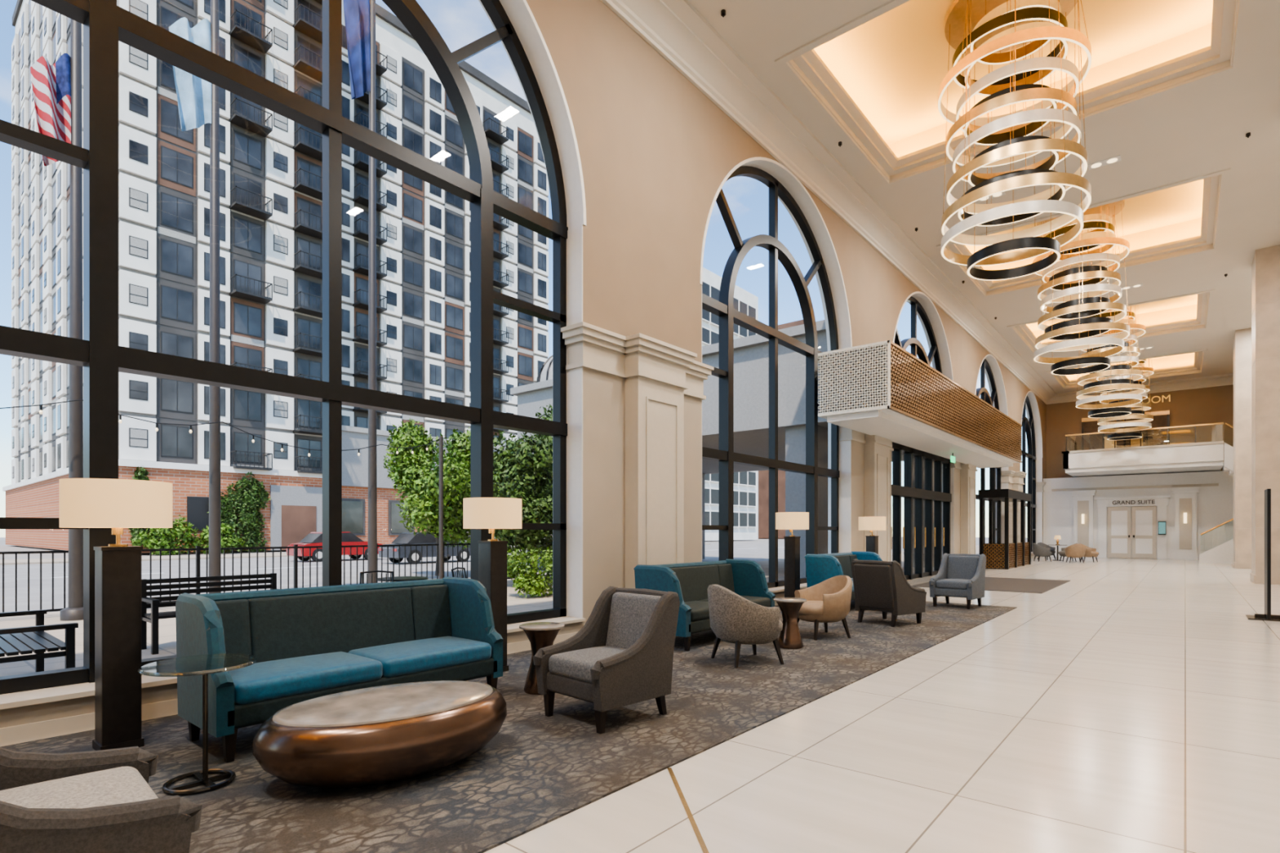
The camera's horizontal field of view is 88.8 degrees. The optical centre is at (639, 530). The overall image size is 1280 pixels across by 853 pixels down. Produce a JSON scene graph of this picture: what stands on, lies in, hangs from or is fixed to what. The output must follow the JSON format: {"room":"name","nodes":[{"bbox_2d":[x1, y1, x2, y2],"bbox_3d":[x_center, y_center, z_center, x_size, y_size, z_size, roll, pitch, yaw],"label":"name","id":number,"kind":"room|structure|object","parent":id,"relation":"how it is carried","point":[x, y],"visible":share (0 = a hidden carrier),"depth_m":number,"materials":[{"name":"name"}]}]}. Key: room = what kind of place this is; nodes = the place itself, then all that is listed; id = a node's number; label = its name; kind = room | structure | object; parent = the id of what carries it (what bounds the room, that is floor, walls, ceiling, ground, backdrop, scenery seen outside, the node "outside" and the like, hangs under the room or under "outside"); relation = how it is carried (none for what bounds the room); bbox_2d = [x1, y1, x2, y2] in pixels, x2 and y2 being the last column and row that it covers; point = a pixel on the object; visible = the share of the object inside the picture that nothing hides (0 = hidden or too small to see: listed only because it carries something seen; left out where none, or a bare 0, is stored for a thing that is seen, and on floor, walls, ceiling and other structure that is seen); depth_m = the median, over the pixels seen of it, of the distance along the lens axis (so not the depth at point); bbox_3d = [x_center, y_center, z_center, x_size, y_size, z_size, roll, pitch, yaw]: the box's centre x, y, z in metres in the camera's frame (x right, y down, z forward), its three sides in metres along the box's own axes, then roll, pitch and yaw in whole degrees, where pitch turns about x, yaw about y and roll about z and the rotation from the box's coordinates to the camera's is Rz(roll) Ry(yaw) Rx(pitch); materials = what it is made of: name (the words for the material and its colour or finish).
{"room":"hotel lobby","nodes":[
{"label":"hotel lobby","id":0,"kind":"room"},
{"bbox_2d":[0,0,1046,728],"bbox_3d":[5.486,-3.100,16.198,0.560,9.000,52.200,0,0,40],"label":"wall","id":1,"kind":"structure","parent":0,"point":[655,152],"depth_m":9.14,"materials":[{"name":"beige paint"}]},
{"bbox_2d":[0,0,568,694],"bbox_3d":[-2.939,-2.902,6.232,0.200,8.035,6.040,0,0,40],"label":"window","id":2,"kind":"structure","parent":1,"relation":"in","point":[105,24],"depth_m":6.15,"materials":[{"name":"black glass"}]},
{"bbox_2d":[0,551,1038,746],"bbox_3d":[5.506,1.258,16.182,0.610,0.285,49.540,0,0,40],"label":"sill","id":3,"kind":"structure","parent":1,"relation":"attached to","point":[14,735],"depth_m":4.52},
{"bbox_2d":[702,165,839,588],"bbox_3d":[2.637,-2.902,12.910,0.200,8.035,6.040,0,0,40],"label":"window","id":4,"kind":"structure","parent":1,"relation":"in","point":[726,455],"depth_m":12.85,"materials":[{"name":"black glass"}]},
{"bbox_2d":[522,0,1042,446],"bbox_3d":[5.706,-5.435,16.015,0.012,3.070,49.640,0,0,40],"label":"arches","id":5,"kind":"object","parent":1,"relation":"attached to","point":[525,2],"depth_m":10.54,"materials":[{"name":"beige paint"}]},
{"bbox_2d":[560,321,1046,626],"bbox_3d":[8.061,-0.600,18.751,0.640,4.000,44.960,0,0,40],"label":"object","id":6,"kind":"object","parent":1,"relation":"attached to","point":[657,375],"depth_m":9.14,"materials":[{"name":"beige paint"}]},
{"bbox_2d":[600,0,1233,404],"bbox_3d":[9.689,-7.180,12.689,10.390,0.440,52.200,0,0,40],"label":"trim","id":7,"kind":"structure","parent":1,"relation":"attached to","point":[675,29],"depth_m":12.48,"materials":[{"name":"beige paint"}]},
{"bbox_2d":[893,296,942,373],"bbox_3d":[8.213,-4.670,19.588,0.200,4.500,6.040,0,0,40],"label":"window","id":8,"kind":"structure","parent":1,"relation":"in","point":[917,348],"depth_m":19.91,"materials":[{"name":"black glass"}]},
{"bbox_2d":[817,340,1022,468],"bbox_3d":[8.561,-2.980,18.281,1.490,1.440,13.360,0,0,40],"label":"canopy","id":9,"kind":"object","parent":1,"relation":"attached to","point":[881,388],"visible":1,"depth_m":14.21,"materials":[{"name":"brown metal"}]},
{"bbox_2d":[950,453,955,462],"bbox_3d":[9.095,-2.118,18.982,0.030,0.275,0.400,0,0,40],"label":"exit sign","id":10,"kind":"object","parent":9,"relation":"attached to","point":[952,457],"visible":1,"depth_m":18.94,"materials":[{"name":"green plastic"}]},
{"bbox_2d":[891,441,951,579],"bbox_3d":[8.336,-0.500,19.486,0.260,3.800,6.000,0,0,40],"label":"entrance","id":11,"kind":"object","parent":1,"relation":"attached to","point":[907,491],"visible":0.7,"depth_m":19.45,"materials":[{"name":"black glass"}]},
{"bbox_2d":[975,358,1001,543],"bbox_3d":[13.789,-2.902,26.267,0.200,8.035,6.040,0,0,40],"label":"window","id":12,"kind":"structure","parent":1,"relation":"in","point":[982,391],"depth_m":27.36,"materials":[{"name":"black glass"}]},
{"bbox_2d":[1021,395,1036,551],"bbox_3d":[19.365,-2.902,32.945,0.200,8.035,6.040,0,0,40],"label":"window","id":13,"kind":"structure","parent":1,"relation":"in","point":[1028,426],"depth_m":34.19,"materials":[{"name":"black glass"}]},
{"bbox_2d":[484,556,1279,852],"bbox_3d":[9.474,1.500,12.868,10.950,0.200,52.200,0,0,40],"label":"floor","id":14,"kind":"structure","parent":0,"point":[1124,705],"depth_m":4.11,"materials":[{"name":"tile"}]},
{"bbox_2d":[1,600,1017,852],"bbox_3d":[-0.111,1.394,6.248,3.500,0.012,17.450,0,0,40],"label":"rug","id":15,"kind":"object","parent":14,"relation":"on","point":[538,770],"visible":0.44,"depth_m":4.09,"materials":[{"name":"carpet"}]},
{"bbox_2d":[0,746,202,852],"bbox_3d":[-2.033,0.908,2.092,0.793,0.957,0.920,0,0,44],"label":"armchair","id":16,"kind":"object","parent":15,"relation":"on","point":[98,801],"visible":1,"depth_m":2.11,"materials":[{"name":"grey fabric"}]},
{"bbox_2d":[59,478,172,751],"bbox_3d":[-3.344,0.537,4.186,0.566,1.700,0.566,0,0,40],"label":"lamp","id":17,"kind":"object","parent":15,"relation":"on","point":[117,504],"visible":0.93,"depth_m":4.09,"materials":[{"name":"black wood"}]},
{"bbox_2d":[139,653,256,795],"bbox_3d":[-2.405,1.054,3.571,0.542,0.664,0.542,0,0,40],"label":"glass side table","id":18,"kind":"object","parent":15,"relation":"on","point":[204,665],"visible":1,"depth_m":3.56,"materials":[{"name":"metal"}]},
{"bbox_2d":[175,576,503,763],"bbox_3d":[-2.113,0.901,4.891,0.840,0.972,2.100,0,0,40],"label":"sofa","id":19,"kind":"object","parent":15,"relation":"on","point":[310,642],"visible":0.92,"depth_m":4.73,"materials":[{"name":"fabric"}]},
{"bbox_2d":[252,680,506,788],"bbox_3d":[-1.451,1.186,3.817,1.411,0.403,0.917,0,0,-39],"label":"coffee table","id":20,"kind":"object","parent":15,"relation":"on","point":[381,735],"visible":1,"depth_m":3.46,"materials":[{"name":"brown metal"}]},
{"bbox_2d":[462,497,521,671],"bbox_3d":[-1.454,0.537,6.451,0.566,1.700,0.566,0,0,40],"label":"lamp","id":21,"kind":"object","parent":15,"relation":"on","point":[491,513],"visible":0.66,"depth_m":6.34,"materials":[{"name":"black wood"}]},
{"bbox_2d":[519,622,564,694],"bbox_3d":[-0.850,1.102,5.660,0.390,0.570,0.390,0,0,40],"label":"side table","id":22,"kind":"object","parent":15,"relation":"on","point":[540,634],"visible":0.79,"depth_m":5.56,"materials":[{"name":"brown metal"}]},
{"bbox_2d":[533,586,679,733],"bbox_3d":[-0.245,0.923,4.916,0.734,0.928,0.876,0,0,45],"label":"armchair","id":23,"kind":"object","parent":15,"relation":"on","point":[622,655],"visible":1,"depth_m":4.82,"materials":[{"name":"fabric"}]},
{"bbox_2d":[633,559,775,651],"bbox_3d":[0.899,0.901,8.499,0.840,0.972,2.100,0,0,40],"label":"sofa","id":24,"kind":"object","parent":15,"relation":"on","point":[691,581],"visible":0.52,"depth_m":8.57,"materials":[{"name":"green fabric"}]},
{"bbox_2d":[707,584,783,668],"bbox_3d":[1.119,0.975,6.935,0.805,0.825,0.811,0,0,-20],"label":"barrel chair","id":25,"kind":"object","parent":15,"relation":"on","point":[735,619],"visible":1,"depth_m":6.62,"materials":[{"name":"beige fabric"}]},
{"bbox_2d":[773,597,806,648],"bbox_3d":[1.791,1.102,7.793,0.390,0.570,0.390,0,0,40],"label":"side table","id":26,"kind":"object","parent":15,"relation":"on","point":[789,637],"visible":0.97,"depth_m":7.70,"materials":[{"name":"brown metal"}]},
{"bbox_2d":[775,511,808,597],"bbox_3d":[2.648,0.537,11.363,0.566,1.700,0.566,0,0,40],"label":"lamp","id":27,"kind":"object","parent":15,"relation":"on","point":[790,521],"visible":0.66,"depth_m":11.25,"materials":[{"name":"black wood"}]},
{"bbox_2d":[794,575,852,640],"bbox_3d":[2.390,0.991,8.595,0.774,0.792,0.780,0,0,-18],"label":"barrel chair","id":28,"kind":"object","parent":15,"relation":"on","point":[828,601],"visible":0.88,"depth_m":8.36,"materials":[{"name":"beige leather"}]},
{"bbox_2d":[804,551,882,600],"bbox_3d":[3.879,0.901,12.068,0.840,0.972,2.100,0,0,40],"label":"sofa","id":29,"kind":"object","parent":15,"relation":"on","point":[820,568],"visible":0.3,"depth_m":11.42,"materials":[{"name":"fabric"}]},
{"bbox_2d":[851,559,926,626],"bbox_3d":[3.739,0.908,9.820,0.876,0.957,0.734,0,0,-35],"label":"armchair","id":30,"kind":"object","parent":15,"relation":"on","point":[883,586],"visible":1,"depth_m":9.54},
{"bbox_2d":[928,553,986,608],"bbox_3d":[5.823,0.908,11.965,0.734,0.957,0.876,0,0,44],"label":"armchair","id":31,"kind":"object","parent":15,"relation":"on","point":[960,575],"visible":1,"depth_m":11.91,"materials":[{"name":"grey fabric"}]},
{"bbox_2d":[666,768,708,852],"bbox_3d":[0.279,1.398,2.898,0.024,0.004,1.900,0,0,-6],"label":"strip","id":32,"kind":"object","parent":14,"relation":"on","point":[701,842],"visible":1,"depth_m":3.21,"materials":[{"name":"gold metal"}]},
{"bbox_2d":[858,516,885,554],"bbox_3d":[5.071,0.550,14.265,0.566,1.700,0.566,0,0,40],"label":"lamp","id":33,"kind":"object","parent":14,"relation":"on","point":[865,523],"visible":0.56,"depth_m":14.10,"materials":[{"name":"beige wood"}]},
{"bbox_2d":[911,577,1070,593],"bbox_3d":[9.363,1.394,17.260,2.850,0.012,4.700,0,0,40],"label":"mat","id":34,"kind":"object","parent":14,"relation":"on","point":[992,584],"visible":0.57,"depth_m":16.70,"materials":[{"name":"brown carpet"}]},
{"bbox_2d":[978,488,1031,569],"bbox_3d":[14.336,-0.050,25.549,0.980,2.900,4.600,0,0,40],"label":"vestibule","id":35,"kind":"object","parent":14,"relation":"on","point":[1006,556],"visible":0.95,"depth_m":24.41,"materials":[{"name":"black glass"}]},
{"bbox_2d":[1032,542,1052,561],"bbox_3d":[18.327,0.988,29.766,0.774,0.825,0.780,0,0,10],"label":"barrel chair","id":36,"kind":"object","parent":14,"relation":"on","point":[1038,551],"visible":1,"depth_m":29.52,"materials":[{"name":"grey fabric"}]},
{"bbox_2d":[1036,542,1056,559],"bbox_3d":[19.475,0.988,31.297,0.780,0.825,0.774,0,0,-20],"label":"barrel chair","id":37,"kind":"object","parent":14,"relation":"on","point":[1052,549],"visible":0.32,"depth_m":31.40,"materials":[{"name":"grey fabric"}]},
{"bbox_2d":[1048,544,1066,560],"bbox_3d":[19.606,1.035,30.659,0.760,0.730,0.760,0,0,40],"label":"round table","id":38,"kind":"object","parent":14,"relation":"on","point":[1048,544],"visible":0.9,"depth_m":30.63,"materials":[{"name":"metal"}]},
{"bbox_2d":[1053,535,1061,545],"bbox_3d":[19.606,0.450,30.659,0.280,0.440,0.280,0,0,40],"label":"table lamp","id":39,"kind":"object","parent":38,"relation":"on","point":[1056,537],"visible":1,"depth_m":30.60,"materials":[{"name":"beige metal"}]},
{"bbox_2d":[1057,543,1076,561],"bbox_3d":[19.487,0.988,29.721,0.774,0.825,0.780,0,0,20],"label":"barrel chair","id":40,"kind":"object","parent":14,"relation":"on","point":[1062,553],"visible":0.24,"depth_m":29.68,"materials":[{"name":"beige fabric"}]},
{"bbox_2d":[1064,543,1085,563],"bbox_3d":[19.011,0.988,28.537,0.780,0.825,0.774,0,0,20],"label":"barrel chair","id":41,"kind":"object","parent":14,"relation":"on","point":[1077,550],"visible":0.99,"depth_m":28.25,"materials":[{"name":"beige leather"}]},
{"bbox_2d":[1079,543,1098,562],"bbox_3d":[20.020,0.988,29.143,0.780,0.825,0.774,0,0,-40],"label":"barrel chair","id":42,"kind":"object","parent":14,"relation":"on","point":[1090,552],"visible":0.67,"depth_m":28.87,"materials":[{"name":"beige leather"}]},
{"bbox_2d":[1199,422,1233,564],"bbox_3d":[26.359,-1.655,27.724,4.030,6.111,2.650,0,0,40],"label":"staircase","id":43,"kind":"structure","parent":14,"relation":"on","point":[1223,553],"depth_m":27.73,"materials":[{"name":"white paint"}]},
{"bbox_2d":[1232,328,1251,568],"bbox_3d":[23.007,-2.999,24.107,1.640,8.798,1.360,0,0,40],"label":"column","id":44,"kind":"object","parent":14,"relation":"on","point":[1242,338],"visible":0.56,"depth_m":23.99,"materials":[{"name":"beige paint"}]},
{"bbox_2d":[1245,488,1279,621],"bbox_3d":[9.933,0.375,10.336,0.480,2.050,0.560,0,0,40],"label":"sign stand","id":45,"kind":"object","parent":14,"relation":"on","point":[1267,616],"visible":1,"depth_m":10.16,"materials":[{"name":"metal"}]},
{"bbox_2d":[1249,244,1279,584],"bbox_3d":[17.239,-2.999,17.198,1.640,8.798,1.360,0,0,40],"label":"column","id":46,"kind":"object","parent":14,"relation":"on","point":[1265,266],"visible":1,"depth_m":17.09,"materials":[{"name":"beige paint"}]},
{"bbox_2d":[688,0,1279,393],"bbox_3d":[9.651,-7.860,12.721,10.490,0.980,52.200,0,0,40],"label":"ceiling","id":47,"kind":"structure","parent":0,"point":[1175,89],"depth_m":12.59,"materials":[{"name":"paint"}]},
{"bbox_2d":[720,8,725,17],"bbox_3d":[1.187,-7.360,9.301,0.070,0.080,0.067,0,0,40],"label":"sprinkler head","id":48,"kind":"object","parent":47,"relation":"attached to","point":[723,11],"visible":1,"depth_m":9.28},
{"bbox_2d":[977,191,1005,202],"bbox_3d":[7.753,-7.390,14.435,0.540,0.020,0.240,0,0,40],"label":"recessed light","id":49,"kind":"object","parent":47,"relation":"in","point":[1001,193],"visible":0.7,"depth_m":14.44,"materials":[{"name":"white paint"}]},
{"bbox_2d":[937,0,1091,280],"bbox_3d":[5.871,-6.272,10.340,2.098,4.145,2.098,0,0,37],"label":"chandelier","id":50,"kind":"object","parent":47,"relation":"hanging from","point":[981,29],"visible":1,"depth_m":9.96,"materials":[{"name":"gold metal"}]},
{"bbox_2d":[1032,200,1129,375],"bbox_3d":[11.447,-6.272,17.018,2.098,4.145,2.098,0,0,-17],"label":"chandelier","id":51,"kind":"object","parent":47,"relation":"hanging from","point":[1079,279],"visible":0.89,"depth_m":16.60,"materials":[{"name":"gold metal"}]},
{"bbox_2d":[1087,155,1121,169],"bbox_3d":[9.327,-7.390,13.121,0.540,0.020,0.240,0,0,40],"label":"recessed light","id":52,"kind":"object","parent":47,"relation":"in","point":[1117,158],"visible":0.99,"depth_m":13.11,"materials":[{"name":"white paint"}]},
{"bbox_2d":[1075,305,1146,417],"bbox_3d":[17.023,-6.272,23.696,2.098,4.145,2.098,0,0,36],"label":"chandelier","id":53,"kind":"object","parent":47,"relation":"hanging from","point":[1113,370],"visible":0.59,"depth_m":23.17,"materials":[{"name":"gold metal"}]},
{"bbox_2d":[1096,358,1153,439],"bbox_3d":[22.022,-6.272,29.684,2.098,4.145,2.098,0,0,-1],"label":"chandelier","id":54,"kind":"object","parent":47,"relation":"hanging from","point":[1139,413],"visible":0.52,"depth_m":29.27,"materials":[{"name":"gold metal"}]},
{"bbox_2d":[1121,283,1142,289],"bbox_3d":[14.903,-7.390,19.800,0.540,0.020,0.240,0,0,40],"label":"recessed light","id":55,"kind":"object","parent":47,"relation":"in","point":[1140,284],"visible":0.96,"depth_m":19.78,"materials":[{"name":"white paint"}]},
{"bbox_2d":[1139,346,1153,349],"bbox_3d":[20.479,-7.390,26.478,0.540,0.020,0.240,0,0,40],"label":"recessed light","id":56,"kind":"object","parent":47,"relation":"in","point":[1152,346],"visible":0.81,"depth_m":26.41,"materials":[{"name":"white paint"}]},
{"bbox_2d":[1245,132,1250,137],"bbox_3d":[11.330,-7.360,12.166,0.070,0.080,0.067,0,0,40],"label":"sprinkler head","id":57,"kind":"object","parent":47,"relation":"attached to","point":[1247,135],"visible":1,"depth_m":12.15},
{"bbox_2d":[1043,384,1233,559],"bbox_3d":[25.962,-3.100,32.615,10.950,9.000,1.350,0,0,40],"label":"wall","id":58,"kind":"structure","parent":0,"point":[1210,405],"depth_m":32.42,"materials":[{"name":"white paint"}]},
{"bbox_2d":[1081,410,1169,449],"bbox_3d":[25.041,-4.575,33.775,3.650,2.850,0.130,0,0,40],"label":"panel","id":59,"kind":"object","parent":58,"relation":"attached to","point":[1161,419],"visible":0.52,"depth_m":33.65,"materials":[{"name":"brown wood"}]},
{"bbox_2d":[1051,483,1218,559],"bbox_3d":[24.532,-0.410,32.728,6.690,3.620,0.300,0,0,40],"label":"door surround","id":60,"kind":"object","parent":58,"relation":"attached to","point":[1185,497],"visible":0.88,"depth_m":32.09,"materials":[{"name":"white paint"}]},
{"bbox_2d":[1081,514,1084,524],"bbox_3d":[22.967,-0.600,33.858,0.120,0.500,0.180,0,0,40],"label":"wall sconce","id":61,"kind":"object","parent":60,"relation":"attached to","point":[1082,515],"visible":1,"depth_m":33.78,"materials":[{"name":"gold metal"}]},
{"bbox_2d":[1107,506,1156,558],"bbox_3d":[24.640,0.090,32.741,1.960,2.580,0.120,0,0,40],"label":"door","id":62,"kind":"structure","parent":60,"relation":"attached to","point":[1131,531],"depth_m":32.72,"materials":[{"name":"white paint"}]},
{"bbox_2d":[1112,500,1155,504],"bbox_3d":[24.651,-1.412,32.641,1.690,0.189,0.030,0,0,40],"label":"sign","id":63,"kind":"object","parent":60,"relation":"attached to","point":[1122,500],"visible":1,"depth_m":32.74,"materials":[{"name":"metal"}]},
{"bbox_2d":[1158,521,1165,534],"bbox_3d":[25.499,-0.125,31.897,0.300,0.650,0.115,0,0,40],"label":"display screen","id":64,"kind":"object","parent":60,"relation":"attached to","point":[1162,525],"visible":1,"depth_m":31.85,"materials":[{"name":"teal glass"}]},
{"bbox_2d":[1183,512,1186,523],"bbox_3d":[26.092,-0.600,31.250,0.120,0.500,0.180,0,0,40],"label":"wall sconce","id":65,"kind":"object","parent":60,"relation":"attached to","point":[1184,513],"visible":1,"depth_m":31.18,"materials":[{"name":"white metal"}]},
{"bbox_2d":[1061,422,1223,477],"bbox_3d":[24.357,-3.785,31.825,5.960,1.870,4.000,0,0,40],"label":"balcony","id":66,"kind":"object","parent":58,"relation":"attached to","point":[1207,456],"visible":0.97,"depth_m":30.36,"materials":[{"name":"white paint"}]},
{"bbox_2d":[1142,394,1170,403],"bbox_3d":[25.512,-6.620,33.440,2.547,0.350,0.030,0,0,40],"label":"sign","id":67,"kind":"object","parent":58,"relation":"attached to","point":[1169,396],"visible":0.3,"depth_m":32.89,"materials":[{"name":"gold metal"}]},
{"label":"outside","id":68,"kind":"structure","parent":0,"visible":0},
{"bbox_2d":[0,537,1026,613],"bbox_3d":[-57.112,1.610,99.795,184.400,0.180,240.000,0,0,40],"label":"street","id":69,"kind":"structure","parent":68,"point":[757,550],"depth_m":25.07,"materials":[{"name":"grey asphalt"}]},
{"bbox_2d":[130,515,245,555],"bbox_3d":[-28.196,0.291,41.026,1.756,2.595,6.196,0,0,43],"label":"shrub","id":70,"kind":"object","parent":69,"relation":"on","point":[162,540],"visible":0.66,"depth_m":40.34,"materials":[{"name":"green plant"}]},
{"bbox_2d":[2,0,548,553],"bbox_3d":[-34.660,-25.000,66.849,41.500,52.800,39.800,0,0,40],"label":"apartment building","id":71,"kind":"structure","parent":69,"relation":"on","point":[271,163],"depth_m":48.46,"materials":[{"name":"white concrete"}]},
{"bbox_2d":[128,465,149,546],"bbox_3d":[-30.697,-1.378,39.729,0.732,5.286,1.623,0,0,40],"label":"ivy","id":72,"kind":"object","parent":71,"relation":"attached to","point":[140,474],"visible":0.16,"depth_m":39.83,"materials":[{"name":"green plant"}]},
{"bbox_2d":[207,471,271,552],"bbox_3d":[-27.055,-1.265,44.115,0.674,5.601,3.844,0,0,40],"label":"ivy","id":73,"kind":"object","parent":71,"relation":"attached to","point":[247,499],"visible":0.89,"depth_m":44.38,"materials":[{"name":"green plant"}]},
{"bbox_2d":[285,531,382,561],"bbox_3d":[-15.330,0.790,33.129,1.740,1.460,4.330,0,0,40],"label":"car","id":74,"kind":"object","parent":69,"relation":"on","point":[313,539],"visible":0.61,"depth_m":32.41,"materials":[{"name":"red metal"}]},
{"bbox_2d":[51,546,784,577],"bbox_3d":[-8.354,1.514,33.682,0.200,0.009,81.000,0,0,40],"label":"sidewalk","id":75,"kind":"structure","parent":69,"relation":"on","point":[780,547],"depth_m":27.15,"materials":[{"name":"grey concrete"}]},
{"bbox_2d":[377,532,470,564],"bbox_3d":[-9.954,0.790,30.985,1.740,1.460,4.330,0,0,40],"label":"car","id":76,"kind":"object","parent":69,"relation":"on","point":[405,538],"visible":0.66,"depth_m":29.89,"materials":[{"name":"grey metal"}]},
{"bbox_2d":[383,418,524,576],"bbox_3d":[-5.277,-1.048,21.954,6.209,5.030,3.963,0,0,-42],"label":"tree","id":77,"kind":"object","parent":69,"relation":"on","point":[407,472],"visible":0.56,"depth_m":20.19,"materials":[{"name":"green plant"}]},
{"bbox_2d":[702,266,758,541],"bbox_3d":[7.618,-17.100,97.826,14.300,37.000,16.050,0,0,40],"label":"office tower","id":78,"kind":"structure","parent":69,"relation":"on","point":[745,483],"depth_m":94.75,"materials":[{"name":"white concrete"}]},
{"bbox_2d":[758,319,804,538],"bbox_3d":[29.289,-17.600,128.617,20.100,38.000,25.000,0,0,40],"label":"office tower","id":79,"kind":"structure","parent":69,"relation":"on","point":[763,475],"depth_m":117.69,"materials":[{"name":"beige concrete"}]},
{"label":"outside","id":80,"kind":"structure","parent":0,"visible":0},
{"bbox_2d":[0,545,979,676],"bbox_3d":[17.174,1.580,37.771,9.150,0.240,240.000,0,0,40],"label":"patio","id":81,"kind":"structure","parent":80,"point":[516,603],"depth_m":10.03,"materials":[{"name":"grey concrete"}]},
{"bbox_2d":[0,609,78,672],"bbox_3d":[-5.756,1.030,6.056,1.570,0.860,0.580,0,0,40],"label":"bench","id":82,"kind":"object","parent":81,"relation":"on","point":[21,640],"visible":0.94,"depth_m":5.75,"materials":[{"name":"black metal"}]},
{"bbox_2d":[0,399,83,413],"bbox_3d":[-9.263,-1.951,10.125,0.100,0.290,0.948,0,0,40],"label":"string lights","id":83,"kind":"object","parent":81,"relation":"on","point":[41,411],"depth_m":10.10,"materials":[{"name":"metal"}]},
{"bbox_2d":[30,18,83,621],"bbox_3d":[-9.381,-5.150,10.614,0.408,13.220,0.730,0,0,40],"label":"flagpole","id":84,"kind":"object","parent":81,"relation":"on","point":[56,87],"visible":0.82,"depth_m":10.66,"materials":[{"name":"metal"}]},
{"bbox_2d":[168,0,221,593],"bbox_3d":[-8.144,-6.150,12.096,0.408,15.220,0.870,0,0,40],"label":"flagpole","id":85,"kind":"object","parent":81,"relation":"on","point":[198,99],"visible":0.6,"depth_m":12.20,"materials":[{"name":"metal"}]},
{"bbox_2d":[141,573,278,654],"bbox_3d":[-5.439,1.030,8.449,0.580,0.860,1.570,0,0,40],"label":"bench","id":86,"kind":"object","parent":81,"relation":"on","point":[154,603],"visible":0.49,"depth_m":8.23,"materials":[{"name":"black metal"}]},
{"bbox_2d":[118,413,322,456],"bbox_3d":[-7.603,-1.750,12.114,0.100,0.492,3.316,0,0,40],"label":"string lights","id":87,"kind":"object","parent":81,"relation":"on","point":[120,421],"depth_m":11.82,"materials":[{"name":"metal"}]},
{"bbox_2d":[0,542,551,612],"bbox_3d":[-9.723,0.880,11.134,0.060,1.160,28.690,0,0,40],"label":"fence","id":88,"kind":"object","parent":81,"relation":"on","point":[295,547],"visible":0.29,"depth_m":13.49,"materials":[{"name":"metal"}]},
{"bbox_2d":[342,0,377,583],"bbox_3d":[-6.125,-7.150,14.514,0.408,17.220,0.770,0,0,40],"label":"flagpole","id":89,"kind":"object","parent":81,"relation":"on","point":[359,15],"visible":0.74,"depth_m":14.57,"materials":[{"name":"metal"}]},
{"bbox_2d":[359,570,393,583],"bbox_3d":[-3.664,1.015,9.071,0.508,0.894,0.568,0,0,-20],"label":"patio chair","id":90,"kind":"object","parent":81,"relation":"on","point":[361,581],"visible":0.2,"depth_m":9.30,"materials":[{"name":"black metal"}]},
{"bbox_2d":[342,435,443,578],"bbox_3d":[-5.498,-0.553,14.635,0.100,3.374,2.410,0,0,40],"label":"string lights","id":91,"kind":"object","parent":81,"relation":"on","point":[441,505],"depth_m":15.51,"materials":[{"name":"metal"}]},
{"bbox_2d":[377,576,427,582],"bbox_3d":[-3.678,1.097,10.106,0.760,0.725,0.760,0,0,40],"label":"patio table","id":92,"kind":"object","parent":81,"relation":"on","point":[396,578],"visible":0.46,"depth_m":10.05,"materials":[{"name":"grey metal"}]},
{"bbox_2d":[450,567,466,577],"bbox_3d":[-2.568,1.015,10.071,0.568,0.894,0.508,0,0,10],"label":"patio chair","id":93,"kind":"object","parent":81,"relation":"on","point":[455,568],"visible":0.26,"depth_m":10.11,"materials":[{"name":"black metal"}]},
{"bbox_2d":[493,404,552,584],"bbox_3d":[-1.874,-1.016,18.267,3.516,4.966,6.284,0,0,40],"label":"tree","id":94,"kind":"object","parent":81,"relation":"on","point":[536,498],"visible":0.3,"depth_m":16.16,"materials":[{"name":"green plant"}]},
{"bbox_2d":[506,546,552,597],"bbox_3d":[-1.252,0.808,15.492,1.405,1.354,4.626,0,0,44],"label":"shrub","id":95,"kind":"object","parent":81,"relation":"on","point":[517,566],"visible":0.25,"depth_m":14.11,"materials":[{"name":"green plant"}]},
{"bbox_2d":[510,320,933,577],"bbox_3d":[3.744,-2.817,25.860,13.000,8.554,11.900,0,0,40],"label":"porte cochere","id":96,"kind":"object","parent":81,"relation":"on","point":[751,353],"visible":0.18,"depth_m":18.73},
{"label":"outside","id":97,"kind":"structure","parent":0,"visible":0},
{"bbox_2d":[0,543,710,564],"bbox_3d":[-26.214,1.570,34.915,5.000,0.260,100.000,0,0,40],"label":"sidewalk","id":98,"kind":"structure","parent":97,"point":[44,561],"depth_m":34.39,"materials":[{"name":"grey concrete"}]}
]}

